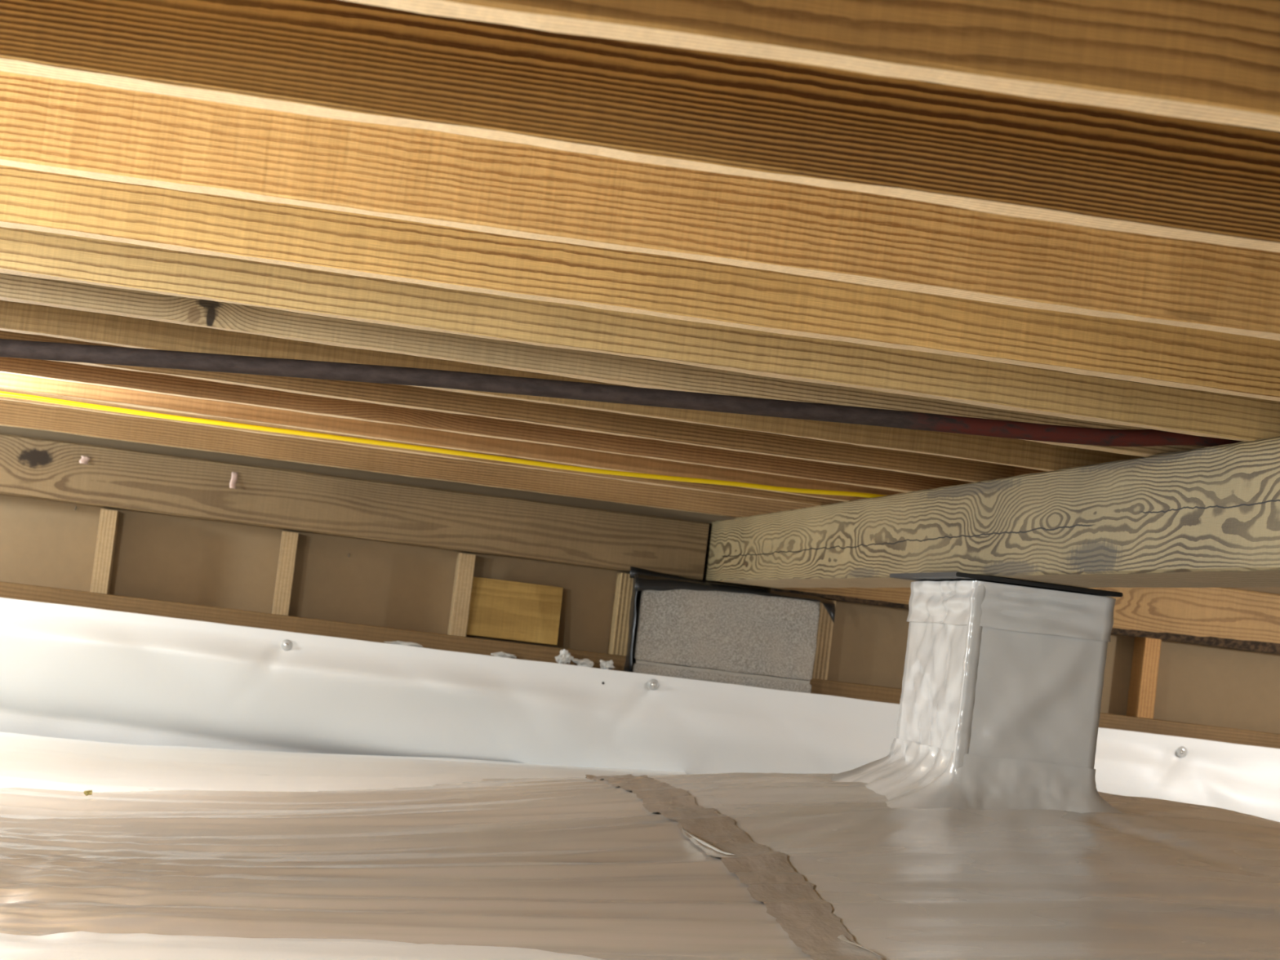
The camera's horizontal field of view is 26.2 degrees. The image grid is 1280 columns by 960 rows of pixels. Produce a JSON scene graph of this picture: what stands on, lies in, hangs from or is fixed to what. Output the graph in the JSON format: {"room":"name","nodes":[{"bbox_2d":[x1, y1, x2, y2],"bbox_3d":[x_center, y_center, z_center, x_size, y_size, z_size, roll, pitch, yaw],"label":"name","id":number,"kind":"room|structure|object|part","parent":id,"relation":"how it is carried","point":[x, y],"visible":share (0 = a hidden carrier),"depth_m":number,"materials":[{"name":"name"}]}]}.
{"room":"building cavity","nodes":[
{"label":"building cavity","id":0,"kind":"room"},
{"bbox_2d":[0,425,1279,733],"bbox_3d":[-0.234,0.155,6.630,8.890,0.572,0.018,7,-3,-7],"label":"wall","id":1,"kind":"structure","parent":0,"point":[46,543],"depth_m":6.57,"materials":[{"name":"brown wood"}]},
{"bbox_2d":[0,433,709,580],"bbox_3d":[-1.600,-0.050,6.418,3.556,0.140,0.142,7,-3,-7],"label":"beam","id":2,"kind":"structure","parent":1,"relation":"attached to","point":[34,468],"depth_m":6.47,"materials":[{"name":"brown wood"}]},
{"bbox_2d":[79,455,89,464],"bbox_3d":[-1.291,-0.047,6.383,0.023,0.018,0.008,7,-3,-7],"label":"paper tag","id":3,"kind":"object","parent":2,"relation":"attached to","point":[84,460],"visible":1,"depth_m":6.38,"materials":[{"name":"white paper"}]},
{"bbox_2d":[229,471,237,488],"bbox_3d":[-0.951,0.001,6.427,0.016,0.038,0.008,7,-3,-7],"label":"paper tag","id":4,"kind":"object","parent":2,"relation":"attached to","point":[234,475],"visible":1,"depth_m":6.43,"materials":[{"name":"white paper"}]},
{"bbox_2d":[764,586,1279,654],"bbox_3d":[1.938,0.405,6.877,3.302,0.149,0.143,7,-3,-7],"label":"beam","id":5,"kind":"structure","parent":1,"relation":"attached to","point":[1227,618],"depth_m":6.73,"materials":[{"name":"brown wood"}]},
{"bbox_3d":[0.255,0.543,2.475,8.890,0.316,8.433,7,-3,-7],"label":"floor","id":6,"kind":"structure","parent":0,"visible":0},
{"bbox_2d":[0,777,813,959],"bbox_3d":[-1.919,0.251,2.098,4.442,0.250,8.242,7,-3,-7],"label":"film","id":7,"kind":"object","parent":6,"relation":"on","point":[578,866],"visible":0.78,"depth_m":3.33,"materials":[{"name":"beige plastic"}]},
{"bbox_2d":[83,790,92,795],"bbox_3d":[-0.880,0.498,4.376,0.014,0.010,0.010,7,-3,-7],"label":"crumb","id":8,"kind":"object","parent":7,"relation":"on","point":[86,793],"visible":1,"depth_m":4.37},
{"bbox_2d":[0,931,604,959],"bbox_3d":[-0.751,0.357,1.455,2.032,0.094,2.602,7,-3,-7],"label":"film","id":9,"kind":"object","parent":7,"relation":"on","point":[74,945],"visible":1,"depth_m":2.67,"materials":[{"name":"beige plastic"}]},
{"bbox_2d":[0,732,687,791],"bbox_3d":[-1.021,0.536,5.357,2.540,0.138,1.989,7,-3,-7],"label":"barrier","id":10,"kind":"object","parent":7,"relation":"on","point":[26,761],"visible":0.76,"depth_m":5.54,"materials":[{"name":"white plastic"}]},
{"bbox_2d":[585,773,886,959],"bbox_3d":[0.093,0.491,3.706,0.096,0.082,2.375,7,-3,-7],"label":"tape","id":11,"kind":"object","parent":7,"relation":"on","point":[808,920],"visible":1,"depth_m":3.33,"materials":[{"name":"beige plastic"}]},
{"bbox_2d":[585,772,1279,959],"bbox_3d":[2.458,0.706,2.669,4.465,0.192,8.242,7,-3,-7],"label":"film","id":12,"kind":"object","parent":6,"relation":"on","point":[1154,879],"visible":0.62,"depth_m":3.38,"materials":[{"name":"beige plastic"}]},
{"bbox_2d":[831,572,1123,813],"bbox_3d":[0.513,0.346,4.209,0.384,0.384,0.572,7,-3,-7],"label":"column","id":13,"kind":"structure","parent":6,"relation":"on","point":[1002,682],"depth_m":3.99,"materials":[{"name":"white plastic"}]},
{"bbox_2d":[702,435,1279,587],"bbox_3d":[0.833,0.005,2.189,0.152,0.145,9.144,7,-3,-7],"label":"girder","id":14,"kind":"object","parent":13,"relation":"on","point":[1209,517],"visible":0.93,"depth_m":3.71,"materials":[{"name":"brown wood"}]},
{"bbox_2d":[0,400,817,517],"bbox_3d":[-1.302,-0.195,6.250,4.064,0.178,0.043,7,-3,-6],"label":"joist","id":15,"kind":"object","parent":14,"relation":"on","point":[13,414],"visible":0.31,"depth_m":6.31,"materials":[{"name":"brown wood"}]},
{"bbox_2d":[0,388,844,505],"bbox_3d":[-1.145,-0.238,5.058,4.064,0.187,0.041,7,-3,-10],"label":"joist","id":16,"kind":"object","parent":14,"relation":"on","point":[737,491],"visible":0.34,"depth_m":5.18,"materials":[{"name":"brown wood"}]},
{"bbox_2d":[0,372,905,502],"bbox_3d":[-1.107,-0.252,4.713,4.064,0.187,0.042,8,-3,-13],"label":"joist","id":17,"kind":"object","parent":14,"relation":"on","point":[550,453],"visible":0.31,"depth_m":4.86,"materials":[{"name":"brown wood"}]},
{"bbox_2d":[0,391,885,497],"bbox_3d":[-0.603,-0.092,4.745,3.556,0.028,0.011,7,-3,-7],"label":"power cable","id":18,"kind":"object","parent":17,"relation":"attached to","point":[2,393],"visible":0.72,"depth_m":4.77,"materials":[{"name":"yellow plastic"}]},
{"bbox_2d":[0,330,1015,482],"bbox_3d":[-1.202,-0.312,3.846,3.622,0.187,0.041,7,-3,-10],"label":"joist","id":19,"kind":"object","parent":14,"relation":"on","point":[388,394],"visible":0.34,"depth_m":4.02,"materials":[{"name":"brown wood"}]},
{"bbox_2d":[0,356,1048,493],"bbox_3d":[-1.044,-0.268,4.303,4.064,0.187,0.041,7,-3,-10],"label":"joist","id":20,"kind":"object","parent":14,"relation":"on","point":[162,384],"visible":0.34,"depth_m":4.42,"materials":[{"name":"brown wood"}]},
{"bbox_2d":[0,299,1142,471],"bbox_3d":[-0.932,-0.300,3.474,4.064,0.187,0.041,7,-3,-10],"label":"joist","id":21,"kind":"object","parent":14,"relation":"on","point":[15,317],"visible":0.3,"depth_m":3.59,"materials":[{"name":"brown wood"}]},
{"bbox_2d":[0,273,1208,457],"bbox_3d":[-0.875,-0.317,3.046,4.064,0.187,0.042,7,-3,-11],"label":"joist","id":22,"kind":"object","parent":14,"relation":"on","point":[571,363],"visible":0.27,"depth_m":3.16,"materials":[{"name":"brown wood"}]},
{"bbox_2d":[0,338,1242,446],"bbox_3d":[-0.351,-0.106,3.009,3.100,0.176,0.020,7,-3,-7],"label":"pipe","id":23,"kind":"object","parent":14,"relation":"attached to","point":[18,348],"visible":0.95,"depth_m":3.04,"materials":[{"name":"black plastic"}]},
{"bbox_2d":[0,0,1279,253],"bbox_3d":[-0.673,-0.375,1.576,4.064,0.187,0.041,7,-3,-8],"label":"joist","id":24,"kind":"object","parent":14,"relation":"on","point":[1094,166],"visible":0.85,"depth_m":1.65,"materials":[{"name":"brown wood"}]},
{"bbox_2d":[0,71,1279,340],"bbox_3d":[-0.728,-0.358,1.984,4.064,0.187,0.042,7,-3,-7],"label":"joist","id":25,"kind":"object","parent":14,"relation":"on","point":[47,125],"visible":0.52,"depth_m":2.05,"materials":[{"name":"brown wood"}]},
{"bbox_2d":[0,164,1279,401],"bbox_3d":[-0.779,-0.344,2.359,4.064,0.187,0.042,7,-3,-8],"label":"joist","id":26,"kind":"object","parent":14,"relation":"on","point":[344,242],"visible":0.41,"depth_m":2.45,"materials":[{"name":"brown wood"}]},
{"bbox_2d":[0,226,1279,441],"bbox_3d":[-0.832,-0.329,2.749,4.064,0.187,0.041,7,-3,-9],"label":"joist","id":27,"kind":"object","parent":14,"relation":"on","point":[23,252],"visible":0.38,"depth_m":2.86,"materials":[{"name":"brown wood"}]},
{"bbox_2d":[342,0,1279,132],"bbox_3d":[-0.632,-0.387,1.270,4.064,0.187,0.042,7,-3,-5],"label":"joist","id":28,"kind":"object","parent":14,"relation":"on","point":[1217,61],"visible":1,"depth_m":1.32,"materials":[{"name":"brown wood"}]},
{"bbox_3d":[0.553,0.161,4.209,0.252,0.007,0.434,7,-3,-7],"label":"shim plate","id":29,"kind":"part","parent":13,"relation":"part of","materials":[{"name":"black metal"}]},
{"bbox_3d":[-0.291,0.638,6.592,8.890,0.409,0.127,7,-3,-7],"label":"wall","id":30,"kind":"structure","parent":0,"visible":0},
{"bbox_2d":[0,581,627,671],"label":"plate","id":31,"kind":"object","parent":30,"relation":"on","point":[465,645],"depth_m":6.44,"materials":[{"name":"brown wood"}]},
{"bbox_2d":[89,508,119,594],"bbox_3d":[-1.254,0.168,6.436,0.040,0.195,0.088,7,-3,-7],"label":"stud","id":32,"kind":"object","parent":31,"relation":"on","point":[108,519],"visible":1,"depth_m":6.39,"materials":[{"name":"brown wood"}]},
{"bbox_2d":[271,531,298,615],"bbox_3d":[-0.839,0.221,6.490,0.039,0.195,0.088,7,-3,-7],"label":"stud","id":33,"kind":"object","parent":31,"relation":"on","point":[289,540],"visible":1,"depth_m":6.45,"materials":[{"name":"brown wood"}]},
{"bbox_2d":[447,552,475,636],"bbox_3d":[-0.425,0.274,6.543,0.039,0.195,0.088,7,-3,-7],"label":"stud","id":34,"kind":"object","parent":31,"relation":"on","point":[464,567],"visible":1,"depth_m":6.50,"materials":[{"name":"brown wood"}]},
{"bbox_2d":[466,577,563,645],"bbox_3d":[-0.300,0.314,6.563,0.218,0.140,0.032,7,-3,-7],"label":"wood block","id":35,"kind":"object","parent":31,"relation":"on","point":[499,609],"visible":1,"depth_m":6.56,"materials":[{"name":"wood"}]},
{"bbox_2d":[607,573,636,656],"bbox_3d":[-0.040,0.323,6.593,0.044,0.195,0.089,7,-3,-7],"label":"stud","id":36,"kind":"object","parent":31,"relation":"on","point":[619,631],"visible":0.67,"depth_m":6.55,"materials":[{"name":"brown wood"}]},
{"bbox_2d":[0,597,1279,822],"bbox_3d":[-0.267,0.610,6.436,8.890,0.377,0.157,7,-3,-7],"label":"film","id":37,"kind":"object","parent":30,"relation":"attached to","point":[67,671],"visible":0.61,"depth_m":6.40,"materials":[{"name":"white plastic"}]},
{"bbox_2d":[280,639,292,650],"bbox_3d":[-0.815,0.381,6.336,0.026,0.026,0.005,7,-3,-7],"label":"washer","id":38,"kind":"object","parent":37,"relation":"in","point":[286,644],"depth_m":6.33,"materials":[{"name":"clear plastic"}]},
{"bbox_2d":[384,640,423,647],"bbox_3d":[-0.551,0.383,6.400,0.095,0.014,0.024,7,-3,-7],"label":"scrap","id":39,"kind":"object","parent":37,"relation":"on","point":[397,642],"visible":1,"depth_m":6.39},
{"bbox_2d":[490,651,516,657],"bbox_3d":[-0.319,0.410,6.431,0.060,0.015,0.022,8,-3,-15],"label":"scrap","id":40,"kind":"object","parent":37,"relation":"on","point":[501,654],"visible":1,"depth_m":6.43,"materials":[{"name":"white"}]},
{"bbox_2d":[555,648,573,663],"bbox_3d":[-0.178,0.415,6.450,0.044,0.036,0.025,7,-3,-7],"label":"scrap","id":41,"kind":"object","parent":37,"relation":"on","point":[565,657],"visible":1,"depth_m":6.44,"materials":[{"name":"white"}]},
{"bbox_2d":[571,658,594,666],"bbox_3d":[-0.135,0.432,6.453,0.057,0.026,0.025,7,-3,-7],"label":"scrap","id":42,"kind":"object","parent":37,"relation":"on","point":[584,662],"visible":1,"depth_m":6.45,"materials":[{"name":"white paper"}]},
{"bbox_2d":[600,659,614,669],"bbox_3d":[-0.076,0.435,6.460,0.039,0.027,0.023,7,-3,-7],"label":"scrap","id":43,"kind":"object","parent":37,"relation":"on","point":[604,664],"visible":1,"depth_m":6.46,"materials":[{"name":"white paper"}]},
{"bbox_2d":[647,679,658,689],"bbox_3d":[0.031,0.480,6.447,0.026,0.026,0.005,7,-3,-7],"label":"washer","id":44,"kind":"object","parent":37,"relation":"in","point":[652,684],"depth_m":6.45,"materials":[{"name":"clear plastic"}]},
{"bbox_2d":[1176,746,1186,757],"bbox_3d":[1.306,0.655,6.613,0.026,0.026,0.005,7,-3,-7],"label":"washer","id":45,"kind":"object","parent":37,"relation":"in","point":[1181,751],"depth_m":6.61,"materials":[{"name":"clear plastic"}]},
{"bbox_2d":[627,589,820,693],"bbox_3d":[0.195,0.376,6.576,0.431,0.224,0.181,7,-3,-7],"label":"concrete block","id":46,"kind":"object","parent":30,"relation":"on","point":[731,637],"visible":0.8,"depth_m":6.49,"materials":[{"name":"grey concrete"}]},
{"bbox_2d":[623,566,835,671],"bbox_3d":[0.199,0.360,6.591,0.488,0.248,0.229,7,-3,-7],"label":"sheet","id":47,"kind":"object","parent":46,"relation":"on","point":[642,579],"visible":0.96,"depth_m":6.49,"materials":[{"name":"black plastic"}]},
{"bbox_2d":[809,678,902,704],"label":"plate","id":48,"kind":"object","parent":30,"relation":"on","point":[842,689],"depth_m":6.62,"materials":[{"name":"brown wood"}]},
{"bbox_2d":[812,600,835,679],"bbox_3d":[0.436,0.386,6.655,0.042,0.191,0.088,7,-3,-7],"label":"stud","id":49,"kind":"object","parent":48,"relation":"on","point":[820,667],"visible":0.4,"depth_m":6.61,"materials":[{"name":"brown wood"}]},
{"bbox_2d":[1098,712,1279,748],"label":"plate","id":50,"kind":"object","parent":30,"relation":"on","point":[1109,721],"depth_m":6.72,"materials":[{"name":"wood"}]},
{"bbox_2d":[1126,636,1161,719],"bbox_3d":[1.240,0.486,6.760,0.042,0.195,0.088,7,-3,-7],"label":"stud","id":51,"kind":"object","parent":50,"relation":"on","point":[1146,651],"visible":1,"depth_m":6.72,"materials":[{"name":"brown wood"}]}
]}

